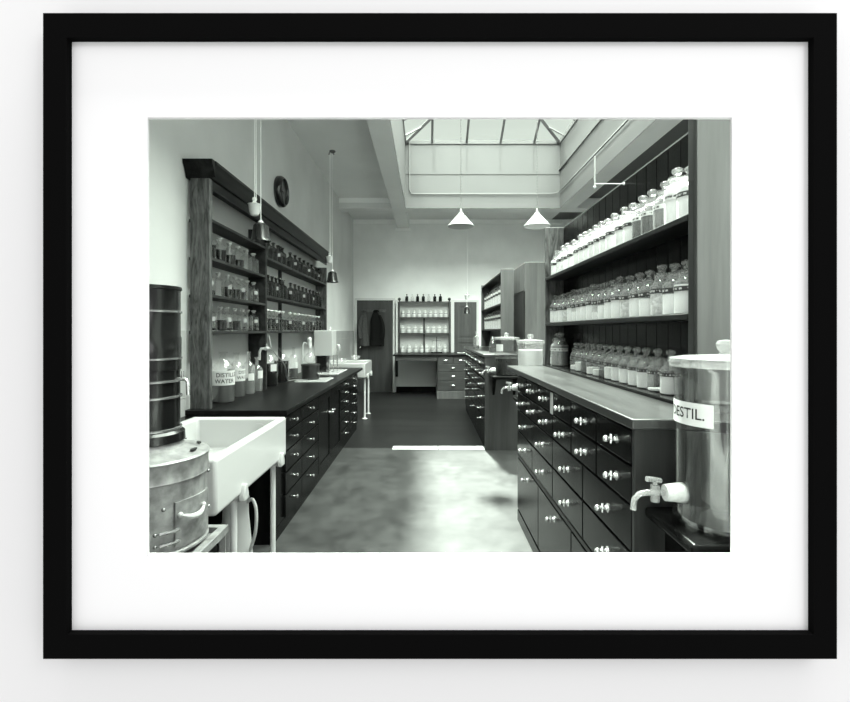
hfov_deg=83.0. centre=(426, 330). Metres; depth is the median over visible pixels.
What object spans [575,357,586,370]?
storage jar
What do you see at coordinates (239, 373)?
bottle
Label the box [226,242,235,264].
bottle
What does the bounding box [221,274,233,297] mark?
bottle
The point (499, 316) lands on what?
storage jar
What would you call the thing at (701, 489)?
urn
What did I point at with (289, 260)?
bottle
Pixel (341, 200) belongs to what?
trim
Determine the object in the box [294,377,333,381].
slab
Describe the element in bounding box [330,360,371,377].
basin
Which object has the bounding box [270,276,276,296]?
bottle
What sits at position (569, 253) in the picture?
storage jar
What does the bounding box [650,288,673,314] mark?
storage jar
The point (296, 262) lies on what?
bottle
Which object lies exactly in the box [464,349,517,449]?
base cabinet
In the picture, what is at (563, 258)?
storage jar
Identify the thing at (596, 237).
storage jar
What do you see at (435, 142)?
trim
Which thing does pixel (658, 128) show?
trim
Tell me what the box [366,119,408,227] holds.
beam
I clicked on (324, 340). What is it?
sterilizer
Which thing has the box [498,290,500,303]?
storage jar
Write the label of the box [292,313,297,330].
bottle
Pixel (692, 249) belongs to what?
shelf unit
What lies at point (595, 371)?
storage jar
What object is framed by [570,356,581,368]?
storage jar
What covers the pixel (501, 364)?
urn
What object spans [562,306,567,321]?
storage jar
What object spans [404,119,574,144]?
window
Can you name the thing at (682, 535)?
shelf
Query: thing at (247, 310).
bottle
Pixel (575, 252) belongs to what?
storage jar
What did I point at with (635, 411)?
countertop
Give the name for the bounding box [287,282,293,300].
bottle
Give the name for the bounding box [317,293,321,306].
bottle
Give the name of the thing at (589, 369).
storage jar
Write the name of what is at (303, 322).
bottle
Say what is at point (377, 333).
coat
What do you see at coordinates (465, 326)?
door
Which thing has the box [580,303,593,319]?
storage jar
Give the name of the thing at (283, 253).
bottle
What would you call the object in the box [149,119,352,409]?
wall
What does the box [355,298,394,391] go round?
door
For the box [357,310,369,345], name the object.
coat
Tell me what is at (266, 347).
tap
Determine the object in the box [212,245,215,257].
bottle
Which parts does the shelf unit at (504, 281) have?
panel, rail, shelf, shelf, panel, panel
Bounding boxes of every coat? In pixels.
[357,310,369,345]
[369,310,384,345]
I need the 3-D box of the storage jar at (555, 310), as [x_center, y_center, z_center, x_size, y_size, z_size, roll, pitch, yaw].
[1.030,-0.174,3.714,0.099,0.219,0.098,0,0,2]
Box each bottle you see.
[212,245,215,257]
[212,370,234,402]
[214,306,226,329]
[216,238,225,261]
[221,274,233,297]
[224,307,232,329]
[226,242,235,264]
[227,369,244,396]
[229,308,240,330]
[232,277,240,298]
[235,246,243,267]
[238,278,246,299]
[240,309,246,330]
[242,309,252,330]
[245,373,254,393]
[248,282,258,301]
[248,310,258,330]
[254,370,262,390]
[267,243,272,258]
[267,274,272,295]
[267,309,271,330]
[267,363,276,385]
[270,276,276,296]
[270,310,275,330]
[271,242,277,260]
[273,310,279,330]
[274,277,279,297]
[274,361,288,381]
[276,245,281,262]
[277,311,282,330]
[278,279,283,298]
[280,248,285,264]
[281,280,286,298]
[281,311,286,330]
[286,252,293,268]
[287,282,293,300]
[287,312,293,330]
[289,362,297,377]
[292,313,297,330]
[293,255,298,270]
[293,284,298,301]
[297,285,301,302]
[297,313,301,330]
[298,258,302,272]
[301,287,305,303]
[301,314,305,330]
[302,260,306,274]
[304,314,308,330]
[305,288,309,304]
[306,262,310,276]
[308,289,312,304]
[308,315,312,330]
[310,264,314,278]
[311,290,315,305]
[311,315,315,330]
[314,267,317,279]
[315,292,318,306]
[317,268,321,281]
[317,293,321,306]
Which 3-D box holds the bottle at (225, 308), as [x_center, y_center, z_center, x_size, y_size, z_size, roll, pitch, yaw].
[-1.600,-0.097,3.840,0.092,0.193,0.091,0,0,0]
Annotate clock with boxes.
[274,176,288,207]
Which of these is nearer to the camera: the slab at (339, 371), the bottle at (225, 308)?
the bottle at (225, 308)
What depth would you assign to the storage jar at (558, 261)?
3.62 m
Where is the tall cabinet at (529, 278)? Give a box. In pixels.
[514,262,544,363]
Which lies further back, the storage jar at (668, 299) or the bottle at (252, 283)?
the bottle at (252, 283)
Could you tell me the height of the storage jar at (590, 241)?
0.219 m
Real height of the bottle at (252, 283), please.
0.193 m
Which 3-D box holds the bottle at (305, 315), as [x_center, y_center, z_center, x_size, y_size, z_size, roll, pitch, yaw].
[-1.595,-0.110,6.323,0.092,0.220,0.091,0,0,30]
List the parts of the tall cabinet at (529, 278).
door, door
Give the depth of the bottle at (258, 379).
4.37 m
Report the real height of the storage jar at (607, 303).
0.219 m
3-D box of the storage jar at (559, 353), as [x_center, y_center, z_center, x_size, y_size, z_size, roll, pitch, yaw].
[1.020,0.138,3.679,0.137,0.254,0.136,0,0,0]
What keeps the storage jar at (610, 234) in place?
on the shelf unit at (692, 249)
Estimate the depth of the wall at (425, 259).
11.00 m
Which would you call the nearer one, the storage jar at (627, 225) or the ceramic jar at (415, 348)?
the storage jar at (627, 225)
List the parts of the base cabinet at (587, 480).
drawer, drawer, drawer, drawer, drawer, drawer, drawer, handle, handle, handle, handle, drawer, drawer, drawer, drawer, handle, name plate, rail, drawer, handle, handle, handle, handle, drawer, drawer, drawer, drawer, drawer, handle, handle, drawer, drawer, handle, handle, drawer, drawer, handle, handle, drawer, drawer, panel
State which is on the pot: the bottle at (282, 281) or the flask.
the flask
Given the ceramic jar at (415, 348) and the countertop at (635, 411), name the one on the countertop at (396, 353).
the ceramic jar at (415, 348)
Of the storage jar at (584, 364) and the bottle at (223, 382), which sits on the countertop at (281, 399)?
the bottle at (223, 382)
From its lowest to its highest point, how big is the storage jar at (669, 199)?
0.244 m
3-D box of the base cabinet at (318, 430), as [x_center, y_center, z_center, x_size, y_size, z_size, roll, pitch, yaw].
[-1.310,0.995,4.995,0.740,0.810,3.710,0,0,0]
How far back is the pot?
5.27 m
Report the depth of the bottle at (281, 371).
5.15 m
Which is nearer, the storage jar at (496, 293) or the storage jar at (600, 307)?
the storage jar at (600, 307)
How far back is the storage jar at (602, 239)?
2.72 m
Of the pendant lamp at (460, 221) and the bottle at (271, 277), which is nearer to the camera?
the bottle at (271, 277)
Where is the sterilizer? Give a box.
[314,327,337,371]
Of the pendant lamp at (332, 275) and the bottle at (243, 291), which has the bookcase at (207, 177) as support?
the bottle at (243, 291)
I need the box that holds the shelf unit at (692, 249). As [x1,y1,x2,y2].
[542,119,729,403]
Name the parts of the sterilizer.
tank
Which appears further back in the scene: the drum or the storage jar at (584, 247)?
the storage jar at (584, 247)
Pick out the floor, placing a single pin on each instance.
(368, 500)
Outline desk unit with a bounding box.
[395,356,465,398]
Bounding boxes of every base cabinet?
[180,373,357,544]
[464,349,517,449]
[516,375,676,552]
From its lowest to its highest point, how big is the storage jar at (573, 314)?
0.219 m
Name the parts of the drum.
lid, door, lever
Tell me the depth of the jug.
2.65 m
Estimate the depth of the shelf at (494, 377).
5.40 m
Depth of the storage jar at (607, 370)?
2.62 m
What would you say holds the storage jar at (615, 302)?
on the shelf unit at (692, 249)
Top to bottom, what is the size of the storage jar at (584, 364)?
0.189 m
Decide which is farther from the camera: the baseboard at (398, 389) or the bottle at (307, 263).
the baseboard at (398, 389)
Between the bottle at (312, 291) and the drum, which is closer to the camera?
the drum
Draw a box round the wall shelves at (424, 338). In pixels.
[396,297,452,352]
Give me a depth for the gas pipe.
9.15 m
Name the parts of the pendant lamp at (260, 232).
cord, lamp shade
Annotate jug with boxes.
[222,496,257,552]
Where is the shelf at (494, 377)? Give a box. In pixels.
[489,374,517,394]
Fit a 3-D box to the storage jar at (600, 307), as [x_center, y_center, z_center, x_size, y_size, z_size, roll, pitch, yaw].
[1.030,-0.174,2.759,0.099,0.219,0.098,0,0,5]
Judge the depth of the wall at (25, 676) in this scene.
1.00 m
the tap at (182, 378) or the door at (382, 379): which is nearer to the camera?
the tap at (182, 378)
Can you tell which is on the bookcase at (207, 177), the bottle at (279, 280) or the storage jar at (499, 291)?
the bottle at (279, 280)
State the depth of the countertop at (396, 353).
9.91 m
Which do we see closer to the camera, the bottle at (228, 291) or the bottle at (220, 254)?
the bottle at (220, 254)
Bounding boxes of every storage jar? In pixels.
[488,296,490,307]
[488,317,490,328]
[495,292,497,304]
[495,315,497,328]
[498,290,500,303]
[498,315,500,328]
[550,260,556,274]
[550,308,553,321]
[551,345,568,365]
[553,308,557,321]
[556,256,560,271]
[557,307,566,321]
[560,254,566,270]
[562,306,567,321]
[567,251,572,267]
[567,305,575,320]
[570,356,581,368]
[571,305,575,320]
[573,247,577,264]
[575,304,582,320]
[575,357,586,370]
[577,244,582,262]
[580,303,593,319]
[581,358,593,371]
[582,242,587,260]
[585,301,597,319]
[586,359,599,373]
[587,238,592,258]
[591,301,603,319]
[592,360,605,375]
[593,235,598,255]
[597,300,603,318]
[598,361,612,376]
[599,232,605,253]
[604,299,612,318]
[604,362,619,378]
[605,227,614,249]
[610,296,620,317]
[611,363,626,380]
[614,222,622,245]
[619,296,628,317]
[619,365,635,382]
[622,218,631,242]
[627,366,645,384]
[629,294,649,316]
[631,216,640,238]
[636,368,655,387]
[638,292,657,315]
[640,210,652,234]
[647,370,667,390]
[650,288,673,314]
[653,203,663,228]
[659,372,681,393]
[662,288,673,314]
[663,186,681,223]
[673,284,687,313]
[676,185,687,218]
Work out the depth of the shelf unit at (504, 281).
6.30 m
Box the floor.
[208,392,532,552]
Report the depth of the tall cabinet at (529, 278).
6.00 m
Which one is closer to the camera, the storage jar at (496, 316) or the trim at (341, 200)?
the storage jar at (496, 316)
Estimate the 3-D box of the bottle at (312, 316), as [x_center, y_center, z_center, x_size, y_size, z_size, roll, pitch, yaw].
[-1.595,-0.110,6.692,0.092,0.220,0.091,0,0,30]
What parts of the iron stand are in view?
leg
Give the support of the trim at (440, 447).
on the floor
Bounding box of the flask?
[302,337,311,362]
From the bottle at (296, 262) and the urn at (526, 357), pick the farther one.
the bottle at (296, 262)
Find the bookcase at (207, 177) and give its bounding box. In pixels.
[182,158,328,409]
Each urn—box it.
[490,344,517,373]
[512,349,542,391]
[661,396,729,531]
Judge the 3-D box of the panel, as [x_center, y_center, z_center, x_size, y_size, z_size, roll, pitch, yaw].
[-0.242,0.897,10.990,0.915,0.745,0.020,0,0,0]
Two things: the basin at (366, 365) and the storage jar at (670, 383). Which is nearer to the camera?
the storage jar at (670, 383)
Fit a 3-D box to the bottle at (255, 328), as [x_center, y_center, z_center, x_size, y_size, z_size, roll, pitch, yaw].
[-1.600,-0.097,4.430,0.092,0.193,0.091,0,0,0]
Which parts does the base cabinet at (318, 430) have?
drawer, drawer, drawer, drawer, drawer, drawer, drawer, drawer, drawer, drawer, door, door, drawer, drawer, drawer, drawer, drawer, drawer, drawer, drawer, drawer, drawer, drawer, drawer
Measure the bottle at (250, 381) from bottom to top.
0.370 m
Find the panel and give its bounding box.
[396,361,435,386]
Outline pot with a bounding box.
[301,363,321,379]
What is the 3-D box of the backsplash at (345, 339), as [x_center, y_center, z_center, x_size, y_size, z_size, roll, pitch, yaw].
[-1.684,0.698,9.160,0.012,1.402,3.678,0,0,0]
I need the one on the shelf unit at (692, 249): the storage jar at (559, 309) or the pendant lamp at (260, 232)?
the storage jar at (559, 309)
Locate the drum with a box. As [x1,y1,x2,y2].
[149,438,209,552]
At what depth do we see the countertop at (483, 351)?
6.14 m
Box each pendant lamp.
[248,119,270,242]
[326,150,337,282]
[448,131,473,228]
[464,212,469,313]
[524,122,550,228]
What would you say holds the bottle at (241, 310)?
on the bookcase at (207, 177)
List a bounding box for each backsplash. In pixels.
[180,331,184,417]
[330,331,353,359]
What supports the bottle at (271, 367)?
on the countertop at (281, 399)
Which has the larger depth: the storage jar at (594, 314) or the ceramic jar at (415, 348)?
the ceramic jar at (415, 348)
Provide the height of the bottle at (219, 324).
0.193 m
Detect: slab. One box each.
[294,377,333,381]
[319,369,346,374]
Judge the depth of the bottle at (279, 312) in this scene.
5.15 m
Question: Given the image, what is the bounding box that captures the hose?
[269,336,307,380]
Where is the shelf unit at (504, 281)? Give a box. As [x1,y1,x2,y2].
[481,269,513,351]
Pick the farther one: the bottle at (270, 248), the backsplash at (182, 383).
the bottle at (270, 248)
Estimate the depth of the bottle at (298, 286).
5.95 m
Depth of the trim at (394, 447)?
5.70 m
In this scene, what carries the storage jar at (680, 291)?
on the shelf unit at (692, 249)
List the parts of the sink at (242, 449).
leg, leg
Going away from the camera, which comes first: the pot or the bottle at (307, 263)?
the pot
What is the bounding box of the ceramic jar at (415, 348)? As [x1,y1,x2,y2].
[413,344,417,351]
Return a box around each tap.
[179,371,189,394]
[258,344,269,359]
[512,384,517,390]
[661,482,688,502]
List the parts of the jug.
jug handle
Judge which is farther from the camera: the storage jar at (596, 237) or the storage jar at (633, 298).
the storage jar at (596, 237)
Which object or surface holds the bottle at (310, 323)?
on the bookcase at (207, 177)
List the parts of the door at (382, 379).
coat rail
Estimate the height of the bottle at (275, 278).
0.225 m
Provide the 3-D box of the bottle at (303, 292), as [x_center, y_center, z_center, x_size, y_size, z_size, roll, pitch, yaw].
[-1.595,-0.455,6.159,0.088,0.225,0.087,0,0,10]
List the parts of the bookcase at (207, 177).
shelf, shelf, shelf, shelf, cornice, shelf, shelf, shelf, shelf, shelf, shelf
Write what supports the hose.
on the slab at (321, 379)
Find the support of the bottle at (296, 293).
on the bookcase at (207, 177)
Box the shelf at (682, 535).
[645,507,729,552]
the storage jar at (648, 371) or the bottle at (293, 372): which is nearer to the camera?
the storage jar at (648, 371)
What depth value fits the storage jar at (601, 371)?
2.72 m
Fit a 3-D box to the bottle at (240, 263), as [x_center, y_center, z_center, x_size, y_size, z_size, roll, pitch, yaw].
[-1.600,-0.622,4.060,0.100,0.193,0.098,0,0,0]
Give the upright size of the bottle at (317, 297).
0.225 m
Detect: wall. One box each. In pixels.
[0,0,849,701]
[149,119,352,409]
[353,223,566,391]
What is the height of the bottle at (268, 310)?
0.220 m
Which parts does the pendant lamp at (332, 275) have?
cord, lamp shade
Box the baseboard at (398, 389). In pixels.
[396,387,435,391]
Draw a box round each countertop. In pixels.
[185,368,362,415]
[393,352,464,355]
[464,346,517,356]
[507,366,675,429]
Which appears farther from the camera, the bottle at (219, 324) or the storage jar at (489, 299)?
the storage jar at (489, 299)
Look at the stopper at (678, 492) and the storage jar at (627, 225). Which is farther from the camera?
the storage jar at (627, 225)
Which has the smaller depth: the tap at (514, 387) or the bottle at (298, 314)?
the tap at (514, 387)
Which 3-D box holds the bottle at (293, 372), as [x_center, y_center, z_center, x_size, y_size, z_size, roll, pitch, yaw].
[-1.575,0.371,5.660,0.110,0.360,0.110,0,0,0]
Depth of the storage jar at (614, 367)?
2.52 m
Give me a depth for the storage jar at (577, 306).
3.15 m
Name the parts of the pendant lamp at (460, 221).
lamp shade, chain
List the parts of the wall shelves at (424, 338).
shelf, shelf, shelf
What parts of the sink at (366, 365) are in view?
leg, leg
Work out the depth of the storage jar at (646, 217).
2.18 m
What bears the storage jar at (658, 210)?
on the shelf unit at (692, 249)
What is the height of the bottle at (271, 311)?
0.220 m
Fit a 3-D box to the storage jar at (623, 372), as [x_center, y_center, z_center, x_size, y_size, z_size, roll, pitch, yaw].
[1.020,0.171,2.438,0.086,0.189,0.086,0,0,-1]
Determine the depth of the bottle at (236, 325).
3.97 m
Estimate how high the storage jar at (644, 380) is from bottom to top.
0.189 m
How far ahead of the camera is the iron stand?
1.85 m
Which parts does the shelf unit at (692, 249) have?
panel, gas bracket, board, shelf, shelf, panel, panel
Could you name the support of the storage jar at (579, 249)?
on the shelf unit at (692, 249)
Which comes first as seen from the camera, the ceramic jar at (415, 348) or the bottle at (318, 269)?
the bottle at (318, 269)
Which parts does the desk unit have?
support leg, drawer, drawer, drawer, drawer, drawer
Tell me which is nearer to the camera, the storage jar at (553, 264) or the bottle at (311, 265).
the storage jar at (553, 264)
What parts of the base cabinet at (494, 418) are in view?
drawer, drawer, drawer, drawer, drawer, drawer, drawer, drawer, drawer, drawer, drawer, drawer, drawer, drawer, drawer, drawer, drawer, panel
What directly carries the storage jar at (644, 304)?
on the shelf unit at (692, 249)
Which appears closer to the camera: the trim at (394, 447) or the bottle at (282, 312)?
the bottle at (282, 312)
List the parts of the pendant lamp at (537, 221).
chain, lamp shade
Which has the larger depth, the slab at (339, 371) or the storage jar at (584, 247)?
the slab at (339, 371)
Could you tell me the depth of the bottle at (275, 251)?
4.96 m
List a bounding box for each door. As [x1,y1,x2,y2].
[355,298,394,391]
[453,300,478,351]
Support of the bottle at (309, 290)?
on the bookcase at (207, 177)
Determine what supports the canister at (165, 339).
on the drum
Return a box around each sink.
[180,417,285,552]
[330,360,371,418]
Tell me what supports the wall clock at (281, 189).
attached to the wall at (229, 142)
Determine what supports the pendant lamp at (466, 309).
hanging from the ceiling
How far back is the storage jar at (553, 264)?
3.79 m
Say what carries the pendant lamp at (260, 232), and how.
hanging from the ceiling
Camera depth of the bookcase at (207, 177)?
3.73 m
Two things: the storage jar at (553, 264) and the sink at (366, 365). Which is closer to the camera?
the storage jar at (553, 264)
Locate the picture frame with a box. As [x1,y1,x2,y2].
[43,13,836,658]
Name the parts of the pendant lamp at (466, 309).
lamp shade, cord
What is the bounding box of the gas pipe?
[409,119,629,194]
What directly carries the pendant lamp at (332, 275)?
hanging from the ceiling
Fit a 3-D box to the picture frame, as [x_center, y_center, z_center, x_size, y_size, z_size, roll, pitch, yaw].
[0.026,0.010,0.978,1.580,1.285,0.045,0,0,0]
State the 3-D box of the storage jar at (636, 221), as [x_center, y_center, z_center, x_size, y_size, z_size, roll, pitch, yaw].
[1.035,-0.540,2.300,0.101,0.219,0.100,0,0,-6]
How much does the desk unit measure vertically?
0.880 m
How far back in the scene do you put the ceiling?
7.26 m
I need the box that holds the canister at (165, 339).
[149,284,189,446]
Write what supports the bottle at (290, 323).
on the bookcase at (207, 177)
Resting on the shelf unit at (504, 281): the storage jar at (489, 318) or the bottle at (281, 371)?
the storage jar at (489, 318)
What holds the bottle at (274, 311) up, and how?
on the bookcase at (207, 177)
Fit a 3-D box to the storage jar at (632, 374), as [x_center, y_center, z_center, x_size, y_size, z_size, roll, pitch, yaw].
[1.020,0.171,2.332,0.086,0.189,0.086,0,0,0]
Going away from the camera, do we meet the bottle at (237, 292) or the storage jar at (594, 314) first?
the storage jar at (594, 314)
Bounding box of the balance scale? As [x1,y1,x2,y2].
[430,337,442,352]
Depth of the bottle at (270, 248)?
4.79 m
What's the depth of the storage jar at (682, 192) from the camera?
1.86 m
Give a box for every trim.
[339,198,572,230]
[339,198,600,211]
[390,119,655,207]
[392,446,437,449]
[403,119,601,173]
[439,446,484,449]
[561,119,682,207]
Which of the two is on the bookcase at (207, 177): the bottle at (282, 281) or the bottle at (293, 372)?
the bottle at (282, 281)
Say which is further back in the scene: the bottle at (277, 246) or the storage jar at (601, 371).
the bottle at (277, 246)
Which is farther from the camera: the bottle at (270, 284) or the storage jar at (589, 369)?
the bottle at (270, 284)
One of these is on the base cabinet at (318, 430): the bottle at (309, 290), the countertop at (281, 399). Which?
the countertop at (281, 399)
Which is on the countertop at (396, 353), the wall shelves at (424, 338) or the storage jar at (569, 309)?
the wall shelves at (424, 338)
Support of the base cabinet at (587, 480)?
on the floor
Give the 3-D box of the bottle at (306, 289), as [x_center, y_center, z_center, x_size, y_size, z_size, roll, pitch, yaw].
[-1.595,-0.455,6.343,0.088,0.225,0.087,0,0,30]
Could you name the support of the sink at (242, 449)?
on the floor
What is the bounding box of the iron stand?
[183,524,227,552]
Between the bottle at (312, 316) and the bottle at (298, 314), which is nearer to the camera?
the bottle at (298, 314)
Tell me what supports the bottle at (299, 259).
on the bookcase at (207, 177)
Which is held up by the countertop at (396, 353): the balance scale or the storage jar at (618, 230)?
the balance scale
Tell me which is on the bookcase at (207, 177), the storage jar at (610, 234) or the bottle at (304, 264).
the bottle at (304, 264)
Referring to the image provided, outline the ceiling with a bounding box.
[287,119,687,218]
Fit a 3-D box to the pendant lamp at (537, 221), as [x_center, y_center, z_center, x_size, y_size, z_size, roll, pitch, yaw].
[1.330,-2.424,5.800,0.319,2.328,0.319,0,0,-5]
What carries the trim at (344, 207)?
attached to the wall at (229, 142)
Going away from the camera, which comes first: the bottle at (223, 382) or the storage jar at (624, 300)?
the storage jar at (624, 300)
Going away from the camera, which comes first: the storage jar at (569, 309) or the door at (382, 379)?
the storage jar at (569, 309)
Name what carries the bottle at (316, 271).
on the bookcase at (207, 177)

